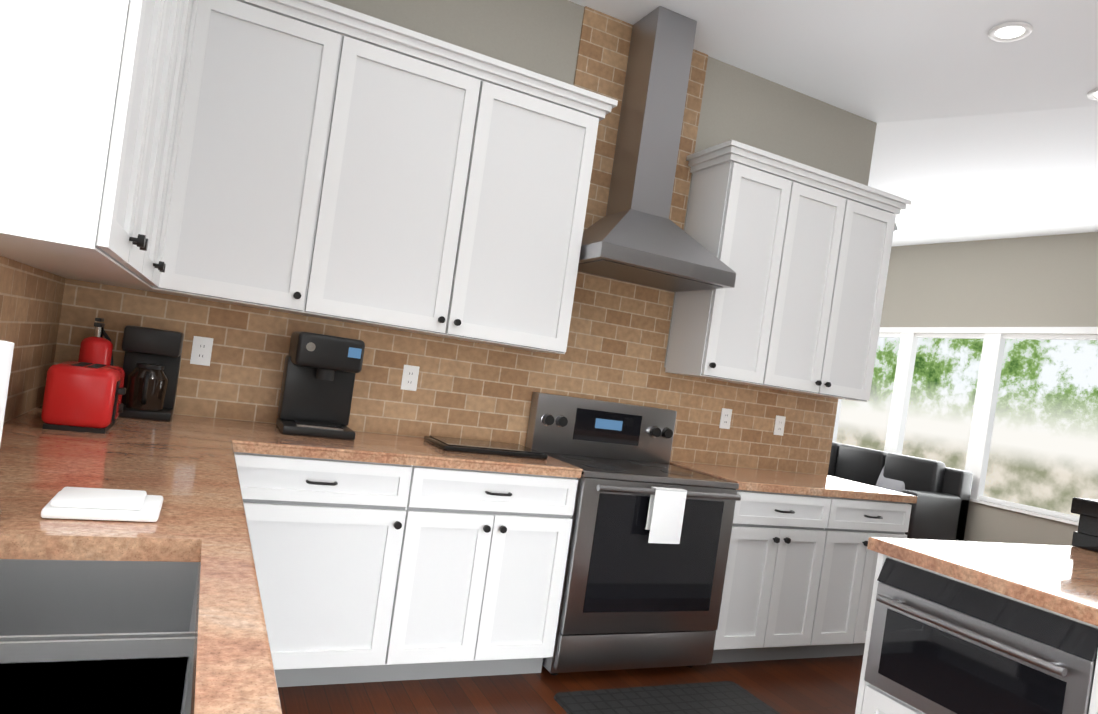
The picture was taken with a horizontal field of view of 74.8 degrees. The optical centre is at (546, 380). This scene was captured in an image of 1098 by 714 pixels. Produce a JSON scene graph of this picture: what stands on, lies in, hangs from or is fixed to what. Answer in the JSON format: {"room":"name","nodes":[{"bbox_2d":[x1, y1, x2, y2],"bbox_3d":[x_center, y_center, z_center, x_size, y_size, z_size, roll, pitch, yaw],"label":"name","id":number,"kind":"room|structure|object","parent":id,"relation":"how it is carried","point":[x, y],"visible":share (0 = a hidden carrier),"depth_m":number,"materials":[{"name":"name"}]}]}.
{"room":"kitchen","nodes":[
{"label":"kitchen","id":0,"kind":"room"},
{"bbox_2d":[278,655,862,713],"bbox_3d":[2.048,1.621,3.826,8.710,0.100,11.340,8,0,-25],"label":"floor","id":1,"kind":"structure","parent":0,"point":[824,685],"depth_m":3.06,"materials":[{"name":"brown wood"}]},
{"bbox_2d":[232,446,259,541],"bbox_3d":[-1.315,0.657,2.127,0.690,0.880,0.506,8,0,-25],"label":"base cabinet","id":2,"kind":"object","parent":1,"relation":"on","point":[245,464],"depth_m":2.50,"materials":[{"name":"white wood"}]},
{"bbox_2d":[252,450,439,713],"bbox_3d":[-0.966,0.703,2.864,0.743,0.880,0.689,8,0,-25],"label":"base cabinet","id":3,"kind":"object","parent":1,"relation":"on","point":[379,557],"depth_m":2.66,"materials":[{"name":"white wood"}]},
{"bbox_2d":[0,422,279,713],"bbox_3d":[-0.749,0.279,1.002,0.627,0.040,2.910,8,0,-25],"label":"countertop","id":4,"kind":"structure","parent":3,"relation":"on","point":[202,511],"depth_m":1.29,"materials":[{"name":"brown stone"}]},
{"bbox_2d":[0,340,13,519],"bbox_3d":[-0.952,0.051,1.151,0.160,0.351,0.160,8,0,-25],"label":"paper towel","id":5,"kind":"object","parent":4,"relation":"on","point":[6,351],"visible":1,"depth_m":1.17,"materials":[{"name":"white paper"}]},
{"bbox_2d":[0,550,195,713],"bbox_3d":[-0.683,0.399,0.854,0.467,0.202,0.682,8,0,-25],"label":"sink","id":6,"kind":"object","parent":4,"relation":"in","point":[82,631],"depth_m":1.14,"materials":[{"name":"silver metal"}]},
{"bbox_2d":[41,487,162,521],"bbox_3d":[-0.824,0.230,1.345,0.180,0.030,0.160,8,0,-25],"label":"cloth","id":7,"kind":"object","parent":4,"relation":"on","point":[80,503],"visible":0.96,"depth_m":1.30,"materials":[{"name":"white fabric"}]},
{"bbox_2d":[8,406,582,473],"bbox_3d":[-0.881,0.250,2.895,2.002,0.040,0.628,8,0,-25],"label":"countertop","id":8,"kind":"structure","parent":3,"relation":"on","point":[247,435],"depth_m":2.75,"materials":[{"name":"brown stone"}]},
{"bbox_2d":[41,361,125,433],"bbox_3d":[-1.464,0.050,2.300,0.205,0.196,0.290,8,0,-25],"label":"toaster","id":9,"kind":"object","parent":8,"relation":"on","point":[82,397],"visible":1,"depth_m":2.17,"materials":[{"name":"red metal"}]},
{"bbox_2d":[78,318,113,365],"bbox_3d":[-1.638,-0.052,2.605,0.109,0.347,0.122,8,0,-25],"label":"fire extinguisher","id":10,"kind":"object","parent":8,"relation":"on","point":[97,348],"visible":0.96,"depth_m":2.57,"materials":[{"name":"red metal"}]},
{"bbox_2d":[118,325,183,420],"bbox_3d":[-1.507,-0.028,2.723,0.190,0.335,0.258,8,0,-25],"label":"coffee maker","id":11,"kind":"object","parent":8,"relation":"on","point":[151,362],"visible":0.88,"depth_m":2.66,"materials":[{"name":"black plastic"}]},
{"bbox_2d":[276,331,364,439],"bbox_3d":[-0.933,0.017,2.969,0.280,0.405,0.304,8,0,-25],"label":"espresso machine","id":12,"kind":"object","parent":8,"relation":"on","point":[318,380],"visible":1,"depth_m":2.94,"materials":[{"name":"black plastic"}]},
{"bbox_2d":[424,435,547,458],"bbox_3d":[-0.277,0.300,3.221,0.480,0.026,0.320,8,0,-25],"label":"tray","id":13,"kind":"object","parent":8,"relation":"on","point":[478,446],"visible":1,"depth_m":3.13,"materials":[{"name":"black paint"}]},
{"bbox_2d":[408,462,580,679],"bbox_3d":[-0.407,0.781,3.165,0.786,0.880,0.627,8,0,-25],"label":"base cabinet","id":14,"kind":"object","parent":1,"relation":"on","point":[498,543],"depth_m":2.92,"materials":[{"name":"white wood"}]},
{"bbox_2d":[525,392,740,674],"bbox_3d":[0.370,0.728,3.459,0.836,1.200,0.723,8,0,-25],"label":"range","id":15,"kind":"object","parent":1,"relation":"on","point":[647,556],"visible":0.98,"depth_m":3.23,"materials":[{"name":"silver metal"}]},
{"bbox_2d":[554,681,780,713],"bbox_3d":[0.516,1.350,2.961,0.940,0.014,0.365,8,0,-25],"label":"area rug","id":16,"kind":"object","parent":1,"relation":"on","point":[724,697],"visible":0.97,"depth_m":3.00,"materials":[{"name":"rubber"}]},
{"bbox_2d":[706,489,845,663],"bbox_3d":[1.012,0.979,3.843,0.697,0.880,0.627,8,0,-25],"label":"base cabinet","id":17,"kind":"object","parent":1,"relation":"on","point":[800,571],"depth_m":3.57,"materials":[{"name":"white wood"}]},
{"bbox_2d":[670,461,916,500],"bbox_3d":[1.333,0.559,3.953,1.266,0.040,0.628,8,0,-25],"label":"countertop","id":18,"kind":"structure","parent":17,"relation":"on","point":[746,478],"depth_m":3.82,"materials":[{"name":"brown stone"}]},
{"bbox_2d":[822,497,916,656],"bbox_3d":[1.512,1.049,4.082,0.673,0.880,0.627,8,0,-25],"label":"base cabinet","id":19,"kind":"object","parent":1,"relation":"on","point":[863,518],"depth_m":3.80,"materials":[{"name":"white wood"}]},
{"bbox_2d":[828,442,972,540],"bbox_3d":[3.189,1.223,8.640,2.150,0.960,2.530,8,0,-25],"label":"sofa","id":20,"kind":"object","parent":1,"relation":"on","point":[940,490],"visible":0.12,"depth_m":8.04,"materials":[{"name":"black leather"}]},
{"bbox_2d":[855,545,1097,713],"bbox_3d":[1.828,1.104,1.951,1.336,0.880,1.338,8,0,-25],"label":"kitchen island","id":21,"kind":"object","parent":1,"relation":"on","point":[962,627],"depth_m":1.99,"materials":[{"name":"white"}]},
{"bbox_2d":[864,557,1097,713],"bbox_3d":[1.353,0.802,2.086,0.526,0.393,0.611,8,0,-25],"label":"microwave","id":22,"kind":"object","parent":21,"relation":"in","point":[938,642],"depth_m":1.98,"materials":[{"name":"silver metal"}]},
{"bbox_2d":[868,537,1097,620],"bbox_3d":[1.921,0.655,1.976,1.320,0.036,1.385,8,0,-25],"label":"island countertop","id":23,"kind":"structure","parent":21,"relation":"on","point":[1066,577],"depth_m":2.16,"materials":[{"name":"brown stone"}]},
{"bbox_2d":[325,0,876,367],"bbox_3d":[-0.013,-0.388,3.699,4.110,3.300,0.150,8,0,-25],"label":"wall","id":24,"kind":"structure","parent":0,"point":[541,37],"depth_m":3.96,"materials":[{"name":"paint"}]},
{"bbox_2d":[26,0,215,294],"bbox_3d":[-1.300,-0.881,2.189,0.385,1.130,0.779,8,0,-25],"label":"upper cabinet","id":25,"kind":"object","parent":24,"relation":"attached to","point":[196,18],"depth_m":2.59,"materials":[{"name":"white wood"}]},
{"bbox_2d":[176,0,367,318],"bbox_3d":[-1.140,-0.862,2.839,0.588,1.130,0.386,8,0,-25],"label":"upper cabinet","id":26,"kind":"object","parent":24,"relation":"attached to","point":[323,159],"depth_m":2.73,"materials":[{"name":"white wood"}]},
{"bbox_2d":[54,6,837,474],"bbox_3d":[0.073,-0.747,3.625,4.110,2.264,0.010,8,0,-25],"label":"backsplash","id":27,"kind":"structure","parent":24,"relation":"attached to","point":[614,352],"depth_m":3.60,"materials":[{"name":"tile"}]},
{"bbox_2d":[190,336,212,365],"bbox_3d":[-1.423,-0.120,2.961,0.074,0.116,0.007,8,0,-25],"label":"electrical outlet","id":28,"kind":"object","parent":27,"relation":"attached to","point":[201,352],"visible":1,"depth_m":2.96,"materials":[{"name":"white plastic"}]},
{"bbox_2d":[401,365,419,390],"bbox_3d":[-0.635,-0.010,3.337,0.074,0.116,0.007,8,0,-25],"label":"electrical outlet","id":29,"kind":"object","parent":27,"relation":"attached to","point":[410,377],"visible":1,"depth_m":3.33,"materials":[{"name":"white plastic"}]},
{"bbox_2d":[719,408,731,428],"bbox_3d":[1.030,0.222,4.132,0.074,0.116,0.007,8,0,-25],"label":"electrical outlet","id":30,"kind":"object","parent":27,"relation":"attached to","point":[725,418],"visible":1,"depth_m":4.13,"materials":[{"name":"white plastic"}]},
{"bbox_2d":[773,415,785,435],"bbox_3d":[1.397,0.274,4.307,0.074,0.116,0.007,8,0,-25],"label":"electrical outlet","id":31,"kind":"object","parent":27,"relation":"attached to","point":[779,425],"visible":1,"depth_m":4.30,"materials":[{"name":"white plastic"}]},
{"bbox_2d":[328,28,603,353],"bbox_3d":[-0.450,-0.766,3.192,1.226,1.130,0.342,8,0,-25],"label":"upper cabinet","id":32,"kind":"object","parent":24,"relation":"attached to","point":[467,184],"depth_m":3.04,"materials":[{"name":"white wood"}]},
{"bbox_2d":[578,6,735,291],"bbox_3d":[0.559,-1.157,3.539,0.755,1.312,0.498,8,0,-25],"label":"range hood","id":33,"kind":"object","parent":24,"relation":"attached to","point":[635,235],"visible":0.85,"depth_m":3.52,"materials":[{"name":"silver metal"}]},
{"bbox_2d":[665,152,900,401],"bbox_3d":[1.336,-0.517,4.045,1.203,1.130,0.342,8,0,-25],"label":"upper cabinet","id":34,"kind":"object","parent":24,"relation":"attached to","point":[802,251],"depth_m":3.85,"materials":[{"name":"white wood"}]},
{"bbox_2d":[569,0,1097,246],"bbox_3d":[2.535,-1.812,3.809,8.710,0.535,11.340,8,0,-25],"label":"ceiling","id":35,"kind":"structure","parent":0,"point":[954,102],"depth_m":3.94,"materials":[{"name":"white paint"}]},
{"bbox_2d":[988,22,1032,41],"bbox_3d":[2.122,-1.593,3.288,0.176,0.007,0.176,8,0,-25],"label":"recessed light","id":36,"kind":"object","parent":35,"relation":"in","point":[1009,31],"visible":1,"depth_m":3.28,"materials":[{"name":"white"}]},
{"bbox_2d":[1087,88,1097,100],"bbox_3d":[2.906,-1.484,3.718,0.176,0.007,0.176,8,0,-25],"label":"recessed light","id":37,"kind":"object","parent":35,"relation":"in","point":[1092,94],"visible":0.94,"depth_m":3.75,"materials":[{"name":"white"}]},
{"bbox_2d":[880,232,1097,545],"bbox_3d":[6.182,0.026,5.645,0.150,4.200,11.340,8,0,-25],"label":"wall","id":38,"kind":"structure","parent":0,"point":[1044,281],"depth_m":7.96,"materials":[{"name":"paint"}]},
{"bbox_2d":[832,327,1097,525],"bbox_3d":[5.176,0.424,7.531,0.140,1.970,5.630,8,0,-25],"label":"window","id":39,"kind":"structure","parent":38,"relation":"in","point":[985,402],"depth_m":8.08,"materials":[{"name":"white"}]},
{"bbox_3d":[-1.497,-0.943,1.987,0.150,4.000,11.340,8,0,-25],"label":"wall","id":40,"kind":"structure","parent":0,"visible":0},
{"bbox_2d":[0,255,65,421],"bbox_3d":[-1.096,-0.029,1.067,0.010,0.539,3.720,8,0,-25],"label":"backsplash","id":41,"kind":"structure","parent":40,"relation":"attached to","point":[31,298],"depth_m":2.31,"materials":[{"name":"tile"}]},
{"bbox_2d":[0,0,183,283],"bbox_3d":[-1.044,-0.842,1.591,0.342,1.130,0.778,8,0,-25],"label":"upper cabinet","id":42,"kind":"object","parent":40,"relation":"attached to","point":[86,85],"depth_m":1.29,"materials":[{"name":"white wood"}]},
{"label":"outside","id":43,"kind":"structure","parent":0,"visible":0},
{"bbox_2d":[836,338,1097,515],"bbox_3d":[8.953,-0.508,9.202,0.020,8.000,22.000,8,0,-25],"label":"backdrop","id":44,"kind":"structure","parent":43,"point":[1043,453],"depth_m":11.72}
]}

